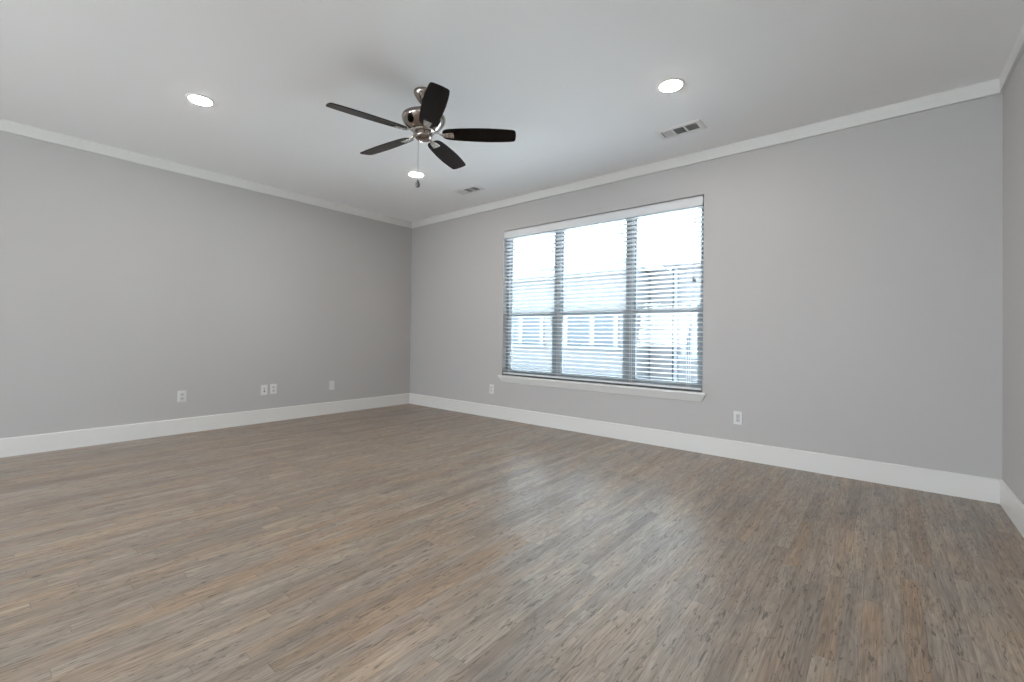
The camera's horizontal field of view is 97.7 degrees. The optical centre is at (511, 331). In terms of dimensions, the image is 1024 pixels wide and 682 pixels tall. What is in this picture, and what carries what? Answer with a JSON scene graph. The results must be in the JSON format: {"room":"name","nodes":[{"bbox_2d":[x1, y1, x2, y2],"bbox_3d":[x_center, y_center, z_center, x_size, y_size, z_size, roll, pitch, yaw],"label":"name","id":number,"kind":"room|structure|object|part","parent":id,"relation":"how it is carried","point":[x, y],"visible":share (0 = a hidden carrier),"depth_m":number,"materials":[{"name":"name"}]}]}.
{"room":"empty living room","nodes":[
{"label":"empty living room","id":0,"kind":"room"},
{"bbox_2d":[0,131,411,437],"bbox_3d":[-5.050,-0.370,2.660,0.150,2.743,11.131,0,-1,40],"label":"wall","id":1,"kind":"structure","parent":0,"point":[126,287],"depth_m":4.52,"materials":[{"name":"grey paint"}]},
{"bbox_2d":[178,390,185,402],"bbox_3d":[-3.367,0.663,4.568,0.008,0.117,0.072,0,-1,40],"label":"power outlet","id":2,"kind":"object","parent":1,"relation":"attached to","point":[181,394],"visible":1,"depth_m":4.57,"materials":[{"name":"white plastic"}]},
{"bbox_2d":[0,393,409,457],"bbox_3d":[-5.003,0.925,2.595,0.014,0.154,10.831,0,-1,40],"label":"baseboard","id":3,"kind":"structure","parent":1,"relation":"attached to","point":[38,443],"depth_m":4.51,"materials":[{"name":"white paint"}]},
{"bbox_2d":[0,118,411,227],"bbox_3d":[-4.969,-1.693,2.620,0.018,0.095,10.831,0,-1,40],"label":"trim","id":4,"kind":"structure","parent":1,"relation":"attached to","point":[7,126],"depth_m":4.51,"materials":[{"name":"white paint"}]},
{"bbox_2d":[261,385,267,394],"bbox_3d":[-2.864,0.676,5.175,0.008,0.117,0.072,0,-1,40],"label":"outlet","id":5,"kind":"object","parent":1,"relation":"attached to","point":[264,388],"visible":1,"depth_m":5.17,"materials":[{"name":"white plastic"}]},
{"bbox_2d":[270,384,276,393],"bbox_3d":[-2.799,0.674,5.253,0.008,0.117,0.072,0,-1,40],"label":"power outlet","id":6,"kind":"object","parent":1,"relation":"attached to","point":[273,387],"visible":1,"depth_m":5.25,"materials":[{"name":"white plastic"}]},
{"bbox_2d":[329,381,333,389],"bbox_3d":[-2.339,0.700,5.808,0.007,0.117,0.072,0,-1,40],"label":"blank wall plate","id":7,"kind":"object","parent":1,"relation":"attached to","point":[331,383],"visible":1,"depth_m":5.80,"materials":[{"name":"white plastic"}]},
{"bbox_2d":[0,404,1023,681],"bbox_3d":[-2.664,1.087,0.650,6.400,0.150,11.131,0,-1,40],"label":"floor","id":8,"kind":"structure","parent":0,"point":[404,542],"depth_m":2.05,"materials":[{"name":"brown wood"}]},
{"bbox_2d":[0,0,1023,221],"bbox_3d":[-2.628,-1.806,0.678,6.400,0.150,11.131,0,-1,40],"label":"ceiling","id":9,"kind":"structure","parent":0,"point":[576,82],"depth_m":2.92,"materials":[{"name":"white paint"}]},
{"bbox_2d":[185,93,214,106],"bbox_3d":[-2.286,-1.693,3.284,0.182,0.014,0.182,0,-1,40],"label":"recessed light","id":10,"kind":"object","parent":9,"relation":"in","point":[198,99],"visible":1,"depth_m":3.27,"materials":[{"name":"white"}]},
{"bbox_2d":[407,171,424,177],"bbox_3d":[-1.017,-1.663,4.751,0.182,0.014,0.182,0,-1,40],"label":"recessed light","id":11,"kind":"object","parent":9,"relation":"in","point":[417,174],"visible":1,"depth_m":4.73,"materials":[{"name":"white glass"}]},
{"bbox_2d":[326,82,515,187],"bbox_3d":[-0.658,-1.341,3.154,1.224,0.683,1.249,0,-1,40],"label":"ceiling fan","id":12,"kind":"object","parent":9,"relation":"hanging from","point":[426,120],"visible":1,"depth_m":3.10,"materials":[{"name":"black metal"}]},
{"bbox_3d":[-0.932,-1.393,2.906,0.517,0.006,0.144,1,12,-37],"label":"blade","id":13,"kind":"part","parent":12,"relation":"part of","materials":[{"name":"black wood"}]},
{"bbox_3d":[-0.943,-1.389,3.365,0.517,0.006,0.144,0,12,35],"label":"blade","id":14,"kind":"part","parent":12,"relation":"part of","materials":[{"name":"black wood"}]},
{"bbox_3d":[-0.491,-1.389,2.774,0.144,0.006,0.517,15,-5,-19],"label":"blade","id":15,"kind":"part","parent":12,"relation":"part of","materials":[{"name":"black wood"}]},
{"bbox_3d":[-0.509,-1.382,3.518,0.144,0.006,0.517,-13,-4,16],"label":"blade","id":16,"kind":"part","parent":12,"relation":"part of","materials":[{"name":"black wood"}]},
{"bbox_3d":[-0.230,-1.382,3.153,0.517,0.006,0.144,1,-14,-1],"label":"blade","id":17,"kind":"part","parent":12,"relation":"part of","materials":[{"name":"black wood"}]},
{"bbox_2d":[453,185,484,194],"bbox_3d":[-0.507,-1.655,5.244,0.366,0.008,0.188,0,-1,40],"label":"ceiling vent","id":18,"kind":"object","parent":9,"relation":"in","point":[473,188],"visible":1,"depth_m":5.23,"materials":[{"name":"white metal"}]},
{"bbox_2d":[657,77,684,92],"bbox_3d":[1.071,-1.655,3.018,0.182,0.014,0.182,0,-1,40],"label":"recessed light","id":19,"kind":"object","parent":9,"relation":"in","point":[669,85],"visible":1,"depth_m":3.00,"materials":[{"name":"white"}]},
{"bbox_2d":[654,119,706,139],"bbox_3d":[1.377,-1.648,3.667,0.366,0.008,0.188,0,-1,40],"label":"ceiling vent","id":20,"kind":"object","parent":9,"relation":"in","point":[696,125],"visible":1,"depth_m":3.66,"materials":[{"name":"white metal"}]},
{"bbox_2d":[410,93,1002,479],"bbox_3d":[0.861,-0.275,4.888,6.100,2.743,0.150,0,-1,40],"label":"wall","id":21,"kind":"structure","parent":0,"point":[853,277],"depth_m":3.50,"materials":[{"name":"grey paint"}]},
{"bbox_2d":[489,384,493,393],"bbox_3d":[-0.261,0.733,5.697,0.072,0.117,0.008,0,-1,40],"label":"power outlet","id":22,"kind":"object","parent":21,"relation":"attached to","point":[491,387],"visible":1,"depth_m":5.69,"materials":[{"name":"white plastic"}]},
{"bbox_2d":[498,375,706,401],"bbox_3d":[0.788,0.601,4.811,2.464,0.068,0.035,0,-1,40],"label":"trim","id":23,"kind":"structure","parent":21,"relation":"attached to","point":[638,392],"depth_m":4.62,"materials":[{"name":"white paint"}]},
{"bbox_2d":[506,203,703,390],"bbox_3d":[0.880,-0.352,4.916,2.406,1.802,0.065,0,-1,40],"label":"window","id":24,"kind":"structure","parent":21,"relation":"in","point":[508,355],"depth_m":4.64,"materials":[{"name":"grey"}]},
{"bbox_3d":[0.232,0.150,5.425,0.683,0.722,0.026,0,-1,40],"label":"sash","id":25,"kind":"part","parent":24,"relation":"part of","materials":[{"name":"grey"}]},
{"bbox_3d":[0.262,-0.695,5.457,0.683,1.050,0.026,0,-1,40],"label":"sash","id":26,"kind":"part","parent":24,"relation":"part of","materials":[{"name":"grey"}]},
{"bbox_3d":[0.868,0.153,4.897,0.810,0.722,0.026,0,-1,40],"label":"sash","id":27,"kind":"part","parent":24,"relation":"part of","materials":[{"name":"grey"}]},
{"bbox_3d":[0.898,-0.693,4.929,0.810,1.050,0.026,0,-1,40],"label":"sash","id":28,"kind":"part","parent":24,"relation":"part of","materials":[{"name":"grey"}]},
{"bbox_2d":[503,196,703,389],"bbox_3d":[0.824,-0.355,4.851,2.388,1.774,0.080,0,-1,40],"label":"blind","id":29,"kind":"object","parent":24,"relation":"attached to","point":[691,202],"visible":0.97,"depth_m":4.66,"materials":[{"name":"white plastic"}]},
{"bbox_3d":[-0.010,-0.331,5.559,0.020,1.710,0.056,0,-1,40],"label":"ladder cord","id":30,"kind":"part","parent":29,"relation":"part of","materials":[{"name":"white fabric"}]},
{"bbox_3d":[0.540,-0.328,5.102,0.020,1.710,0.056,0,-1,40],"label":"ladder cord","id":31,"kind":"part","parent":29,"relation":"part of","materials":[{"name":"white fabric"}]},
{"bbox_3d":[0.822,0.523,4.851,2.382,0.018,0.050,0,-1,40],"label":"rail","id":32,"kind":"part","parent":29,"relation":"part of","materials":[{"name":"white plastic"}]},
{"bbox_3d":[1.217,-0.326,4.540,0.020,1.710,0.056,0,-1,40],"label":"ladder cord","id":33,"kind":"part","parent":29,"relation":"part of","materials":[{"name":"white fabric"}]},
{"bbox_3d":[1.652,-0.324,4.179,0.020,1.710,0.056,0,-1,40],"label":"ladder cord","id":34,"kind":"part","parent":29,"relation":"part of","materials":[{"name":"white fabric"}]},
{"bbox_3d":[1.681,-0.821,4.115,0.008,0.669,0.002,0,-1,40],"label":"lift cord","id":35,"kind":"part","parent":29,"relation":"part of","materials":[{"name":"white fabric"}]},
{"bbox_3d":[1.500,0.155,4.372,0.673,0.722,0.026,0,-1,40],"label":"sash","id":36,"kind":"part","parent":24,"relation":"part of","materials":[{"name":"grey"}]},
{"bbox_3d":[1.530,-0.690,4.404,0.673,1.050,0.026,0,-1,40],"label":"sash","id":37,"kind":"part","parent":24,"relation":"part of","materials":[{"name":"grey"}]},
{"bbox_2d":[409,393,999,503],"bbox_3d":[0.793,1.018,4.812,6.072,0.154,0.014,0,-1,40],"label":"baseboard","id":38,"kind":"structure","parent":21,"relation":"attached to","point":[973,487],"depth_m":3.73,"materials":[{"name":"white paint"}]},
{"bbox_2d":[412,78,999,227],"bbox_3d":[0.824,-1.600,4.836,6.064,0.095,0.018,0,-1,40],"label":"trim","id":39,"kind":"structure","parent":21,"relation":"attached to","point":[992,87],"depth_m":3.76,"materials":[{"name":"white paint"}]},
{"bbox_2d":[733,411,742,424],"bbox_3d":[1.949,0.747,3.862,0.072,0.117,0.008,0,-1,40],"label":"power outlet","id":40,"kind":"object","parent":21,"relation":"attached to","point":[737,415],"visible":1,"depth_m":3.86,"materials":[{"name":"white plastic"}]},
{"bbox_2d":[736,414,739,421],"bbox_3d":[1.947,0.747,3.860,0.033,0.067,0.002,0,-1,40],"label":"socket","id":41,"kind":"object","parent":40,"relation":"attached to","point":[737,415],"depth_m":3.86,"materials":[{"name":"grey plastic"}]},
{"bbox_2d":[1002,50,1023,503],"bbox_3d":[-0.242,-0.350,-1.332,0.150,2.743,11.131,0,-1,40],"label":"wall","id":42,"kind":"structure","parent":0,"point":[1013,94],"depth_m":2.64,"materials":[{"name":"grey paint"}]},
{"bbox_2d":[999,24,1023,93],"bbox_3d":[-0.290,-1.674,-1.266,0.018,0.095,10.831,0,-1,40],"label":"trim","id":43,"kind":"structure","parent":42,"relation":"attached to","point":[1018,47],"depth_m":2.61,"materials":[{"name":"white paint"}]},
{"bbox_2d":[1000,480,1023,537],"bbox_3d":[-0.321,0.944,-1.292,0.014,0.154,10.831,0,-1,40],"label":"baseboard","id":44,"kind":"structure","parent":42,"relation":"attached to","point":[1013,507],"depth_m":2.58,"materials":[{"name":"white paint"}]},
{"label":"outside","id":45,"kind":"structure","parent":0,"visible":0},
{"bbox_3d":[20.545,2.008,24.753,80.000,0.150,55.609,0,-1,40],"label":"ground","id":46,"kind":"structure","parent":45,"visible":0},
{"bbox_2d":[512,258,668,378],"bbox_3d":[1.080,-0.116,16.563,10.100,3.460,5.540,0,-1,40],"label":"neighbouring house","id":47,"kind":"structure","parent":46,"relation":"on","point":[520,352],"depth_m":12.62,"materials":[{"name":"white"}]},
{"bbox_3d":[0.289,-0.031,14.045,1.500,0.820,0.017,0,-1,40],"label":"pane","id":48,"kind":"part","parent":47,"relation":"part of","materials":[{"name":"grey"}]},
{"bbox_3d":[0.258,0.439,14.011,1.900,0.080,0.100,0,-1,40],"label":"sill","id":49,"kind":"part","parent":47,"relation":"part of","materials":[{"name":"grey"}]},
{"bbox_3d":[2.181,-0.023,12.473,1.460,0.820,0.017,0,-1,40],"label":"pane","id":50,"kind":"part","parent":47,"relation":"part of","materials":[{"name":"grey"}]},
{"bbox_3d":[2.151,0.446,12.439,1.860,0.080,0.100,0,-1,40],"label":"sill","id":51,"kind":"part","parent":47,"relation":"part of","materials":[{"name":"grey"}]},
{"bbox_2d":[650,259,700,382],"bbox_3d":[8.227,-0.061,11.239,8.100,3.420,4.600,0,-1,40],"label":"neighbouring house","id":52,"kind":"structure","parent":46,"relation":"on","point":[698,262],"depth_m":11.81,"materials":[{"name":"white"}]},
{"bbox_3d":[5.043,0.670,11.203,1.750,0.080,0.100,0,-1,40],"label":"sill","id":53,"kind":"part","parent":52,"relation":"part of","materials":[{"name":"grey"}]},
{"bbox_3d":[5.076,-0.039,11.240,1.350,1.300,0.017,0,-1,40],"label":"pane","id":54,"kind":"part","parent":52,"relation":"part of","materials":[{"name":"grey"}]}
]}

